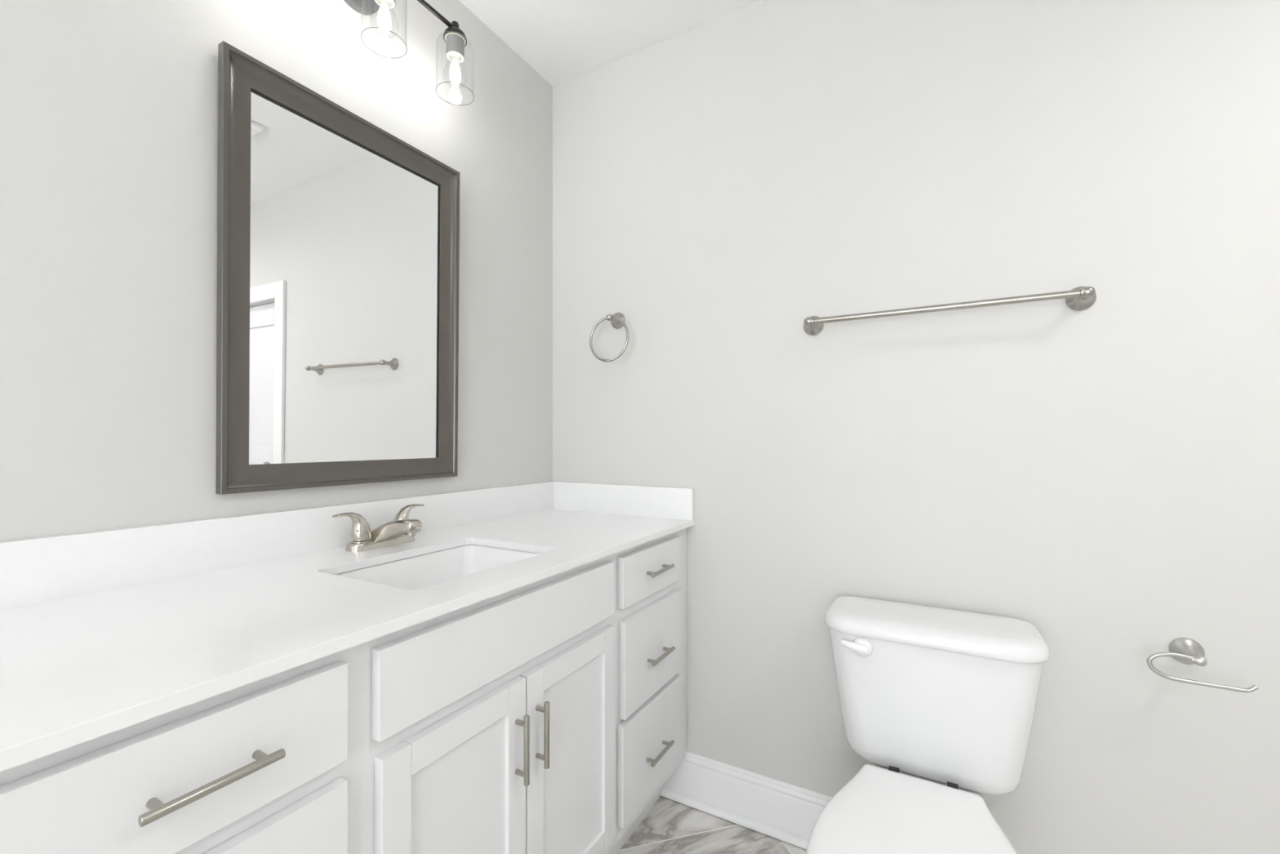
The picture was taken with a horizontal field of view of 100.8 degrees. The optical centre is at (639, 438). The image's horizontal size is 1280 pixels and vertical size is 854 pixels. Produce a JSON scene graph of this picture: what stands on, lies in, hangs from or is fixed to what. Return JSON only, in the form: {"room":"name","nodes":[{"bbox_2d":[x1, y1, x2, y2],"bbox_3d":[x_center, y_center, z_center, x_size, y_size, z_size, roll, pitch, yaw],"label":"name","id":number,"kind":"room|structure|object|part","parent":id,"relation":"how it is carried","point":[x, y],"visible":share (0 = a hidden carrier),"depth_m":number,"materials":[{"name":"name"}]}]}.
{"room":"bathroom","nodes":[
{"label":"bathroom","id":0,"kind":"room"},
{"bbox_2d":[0,0,552,542],"bbox_3d":[-1.302,-0.076,0.317,0.120,2.440,4.040,0,0,29],"label":"wall","id":1,"kind":"structure","parent":0,"point":[108,108],"depth_m":0.97,"materials":[{"name":"paint"}]},
{"bbox_2d":[0,480,554,610],"bbox_3d":[-0.686,0.205,1.272,0.019,0.101,1.530,0,0,29],"label":"backsplash","id":2,"kind":"structure","parent":1,"relation":"attached to","point":[33,571],"depth_m":1.01,"materials":[{"name":"white stone"}]},
{"bbox_2d":[215,40,459,494],"bbox_3d":[-0.674,-0.330,1.280,0.023,0.875,0.579,1,0,29],"label":"wall mirror","id":3,"kind":"object","parent":1,"relation":"attached to","point":[338,237],"visible":1,"depth_m":1.21,"materials":[{"name":"grey metal"}]},
{"bbox_2d":[248,92,438,464],"bbox_3d":[-0.682,-0.331,1.284,0.003,0.769,0.473,1,0,29],"label":"mirror glass","id":4,"kind":"object","parent":3,"relation":"attached to","point":[344,228],"depth_m":1.24,"materials":[{"name":"silver mirror"}]},
{"bbox_2d":[343,0,474,105],"bbox_3d":[-0.621,-1.040,1.239,0.166,0.253,0.508,0,0,29],"label":"vanity light","id":5,"kind":"object","parent":1,"relation":"attached to","point":[455,40],"visible":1,"depth_m":1.37,"materials":[{"name":"clear glass"}]},
{"bbox_3d":[-0.591,-0.985,1.222,0.096,0.143,0.096,0,0,29],"label":"lamp shade","id":6,"kind":"part","parent":5,"relation":"part of","materials":[{"name":"clear glass"}]},
{"bbox_2d":[374,0,395,8],"bbox_3d":[-0.591,-1.036,1.222,0.054,0.050,0.054,0,0,29],"label":"bulb","id":7,"kind":"object","parent":5,"relation":"attached to","point":[390,4],"depth_m":1.23,"materials":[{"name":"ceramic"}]},
{"bbox_2d":[444,32,466,62],"bbox_3d":[-0.490,-1.036,1.402,0.054,0.050,0.054,0,0,29],"label":"socket","id":8,"kind":"object","parent":5,"relation":"attached to","point":[455,42],"depth_m":1.39,"materials":[{"name":"metal"}]},
{"bbox_3d":[-0.490,-0.985,1.402,0.096,0.143,0.096,0,0,29],"label":"lamp shade","id":9,"kind":"part","parent":5,"relation":"part of","materials":[{"name":"clear glass"}]},
{"bbox_2d":[458,0,761,86],"bbox_3d":[0.037,-1.336,-0.434,3.190,0.080,4.040,0,0,29],"label":"ceiling","id":10,"kind":"structure","parent":0,"point":[562,41],"depth_m":1.66,"materials":[{"name":"paint"}]},
{"bbox_2d":[616,795,806,853],"bbox_3d":[0.037,1.184,-0.434,3.190,0.080,4.040,0,0,29],"label":"floor","id":11,"kind":"structure","parent":0,"point":[670,826],"depth_m":1.52,"materials":[{"name":"stone"}]},
{"bbox_2d":[0,528,686,853],"bbox_3d":[-0.436,0.708,1.141,0.585,0.873,1.514,0,0,29],"label":"vanity cabinet","id":12,"kind":"object","parent":11,"relation":"on","point":[548,715],"visible":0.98,"depth_m":0.82,"materials":[{"name":"paint"}]},
{"bbox_3d":[-0.467,0.358,0.566,0.019,0.128,0.308,0,0,29],"label":"drawer","id":13,"kind":"part","parent":12,"relation":"part of","materials":[{"name":"paint"}]},
{"bbox_3d":[-0.446,0.358,0.554,0.029,0.011,0.125,0,0,29],"label":"handle","id":14,"kind":"part","parent":12,"relation":"part of","materials":[{"name":"silver metal"}]},
{"bbox_3d":[-0.467,0.574,0.566,0.019,0.250,0.308,0,0,29],"label":"drawer","id":15,"kind":"part","parent":12,"relation":"part of","materials":[{"name":"paint"}]},
{"bbox_2d":[0,509,694,771],"bbox_3d":[-0.448,0.263,1.139,0.564,0.017,1.529,0,0,29],"label":"countertop","id":16,"kind":"structure","parent":12,"relation":"on","point":[74,670],"depth_m":0.74,"materials":[{"name":"white stone"}]},
{"bbox_2d":[332,503,424,551],"bbox_3d":[-0.575,0.210,1.242,0.153,0.089,0.236,0,0,29],"label":"faucet","id":17,"kind":"object","parent":16,"relation":"on","point":[402,530],"visible":1,"depth_m":1.21,"materials":[{"name":"silver metal"}]},
{"bbox_3d":[-0.655,0.198,1.202,0.041,0.065,0.088,0,0,29],"label":"lever handle","id":18,"kind":"part","parent":17,"relation":"part of","materials":[{"name":"silver metal"}]},
{"bbox_3d":[-0.618,0.245,1.267,0.053,0.018,0.164,0,0,29],"label":"plate","id":19,"kind":"part","parent":17,"relation":"part of","materials":[{"name":"silver metal"}]},
{"bbox_3d":[-0.566,0.215,1.237,0.132,0.059,0.080,0,0,29],"label":"spout","id":20,"kind":"part","parent":17,"relation":"part of","materials":[{"name":"silver metal"}]},
{"bbox_3d":[-0.582,0.198,1.332,0.041,0.065,0.088,0,0,29],"label":"lever handle","id":21,"kind":"part","parent":17,"relation":"part of","materials":[{"name":"silver metal"}]},
{"bbox_2d":[334,544,541,590],"bbox_3d":[-0.410,0.346,1.127,0.338,0.147,0.443,0,0,29],"label":"sink basin","id":22,"kind":"object","parent":16,"relation":"in","point":[424,571],"visible":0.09,"depth_m":1.27,"materials":[{"name":"ceramic"}]},
{"bbox_2d":[553,481,694,520],"bbox_3d":[-0.071,0.205,1.793,0.546,0.101,0.019,0,0,29],"label":"side splash","id":23,"kind":"object","parent":16,"relation":"on","point":[664,502],"visible":1,"depth_m":1.77,"materials":[{"name":"white stone"}]},
{"bbox_3d":[-0.295,0.706,0.873,0.019,0.513,0.296,0,0,29],"label":"door","id":24,"kind":"part","parent":12,"relation":"part of","materials":[{"name":"paint"}]},
{"bbox_3d":[-0.214,0.566,0.968,0.029,0.125,0.011,0,0,29],"label":"handle","id":25,"kind":"part","parent":12,"relation":"part of","materials":[{"name":"silver metal"}]},
{"bbox_3d":[-0.187,0.566,1.017,0.029,0.125,0.011,0,0,29],"label":"handle","id":26,"kind":"part","parent":12,"relation":"part of","materials":[{"name":"silver metal"}]},
{"bbox_3d":[-0.144,0.706,1.142,0.019,0.513,0.314,0,0,29],"label":"door","id":27,"kind":"part","parent":12,"relation":"part of","materials":[{"name":"paint"}]},
{"bbox_3d":[0.034,0.838,1.460,0.019,0.248,0.341,0,0,29],"label":"drawer","id":28,"kind":"part","parent":12,"relation":"part of","materials":[{"name":"paint"}]},
{"bbox_3d":[0.034,0.358,1.461,0.019,0.128,0.339,0,0,29],"label":"drawer","id":29,"kind":"part","parent":12,"relation":"part of","materials":[{"name":"paint"}]},
{"bbox_3d":[0.036,0.578,1.464,0.019,0.243,0.332,0,0,29],"label":"drawer","id":30,"kind":"part","parent":12,"relation":"part of","materials":[{"name":"paint"}]},
{"bbox_3d":[0.055,0.856,1.448,0.029,0.011,0.125,0,0,29],"label":"handle","id":31,"kind":"part","parent":12,"relation":"part of","materials":[{"name":"silver metal"}]},
{"bbox_3d":[0.055,0.358,1.449,0.029,0.011,0.125,0,0,29],"label":"handle","id":32,"kind":"part","parent":12,"relation":"part of","materials":[{"name":"silver metal"}]},
{"bbox_3d":[0.057,0.593,1.452,0.029,0.011,0.125,0,0,29],"label":"handle","id":33,"kind":"part","parent":12,"relation":"part of","materials":[{"name":"silver metal"}]},
{"bbox_2d":[806,595,1049,853],"bbox_3d":[0.554,0.781,1.028,0.451,0.726,0.719,0,0,29],"label":"toilet","id":34,"kind":"object","parent":11,"relation":"on","point":[940,703],"visible":1,"depth_m":1.13,"materials":[{"name":"ceramic"}]},
{"bbox_3d":[0.503,0.482,1.230,0.070,0.045,0.031,0,0,29],"label":"flush lever","id":35,"kind":"part","parent":34,"relation":"part of","materials":[{"name":"plastic"}]},
{"bbox_3d":[0.485,0.730,0.926,0.346,0.024,0.468,0,0,29],"label":"seat lid","id":36,"kind":"part","parent":34,"relation":"part of","materials":[{"name":"plastic"}]},
{"bbox_3d":[0.678,0.607,1.250,0.430,0.306,0.196,0,0,29],"label":"tank","id":37,"kind":"part","parent":34,"relation":"part of","materials":[{"name":"ceramic"}]},
{"bbox_3d":[0.678,0.437,1.249,0.451,0.039,0.214,0,0,29],"label":"tank lid","id":38,"kind":"part","parent":34,"relation":"part of","materials":[{"name":"ceramic"}]},
{"bbox_2d":[552,0,1279,853],"bbox_3d":[0.995,-0.076,1.276,2.950,2.440,0.120,0,0,29],"label":"wall","id":39,"kind":"structure","parent":0,"point":[1104,477],"depth_m":1.31,"materials":[{"name":"paint"}]},
{"bbox_2d":[589,312,629,361],"bbox_3d":[-0.092,-0.344,1.779,0.154,0.175,0.065,0,0,29],"label":"towel ring","id":40,"kind":"object","parent":39,"relation":"attached to","point":[617,320],"visible":1,"depth_m":1.77,"materials":[{"name":"silver metal"}]},
{"bbox_2d":[660,751,832,848],"bbox_3d":[0.608,1.068,1.407,1.547,0.152,0.030,0,0,29],"label":"baseboard","id":41,"kind":"structure","parent":39,"relation":"attached to","point":[787,812],"depth_m":1.57,"materials":[{"name":"paint"}]},
{"bbox_2d":[803,286,1096,335],"bbox_3d":[0.728,-0.319,1.315,0.643,0.055,0.072,0,0,29],"label":"towel bar","id":42,"kind":"object","parent":39,"relation":"attached to","point":[1079,298],"visible":1,"depth_m":1.25,"materials":[{"name":"silver metal"}]},
{"bbox_2d":[1146,637,1258,693],"bbox_3d":[1.135,0.456,1.084,0.161,0.073,0.076,0,0,29],"label":"toilet paper holder","id":43,"kind":"object","parent":39,"relation":"attached to","point":[1186,651],"visible":1,"depth_m":1.08,"materials":[{"name":"silver metal"}]}
]}

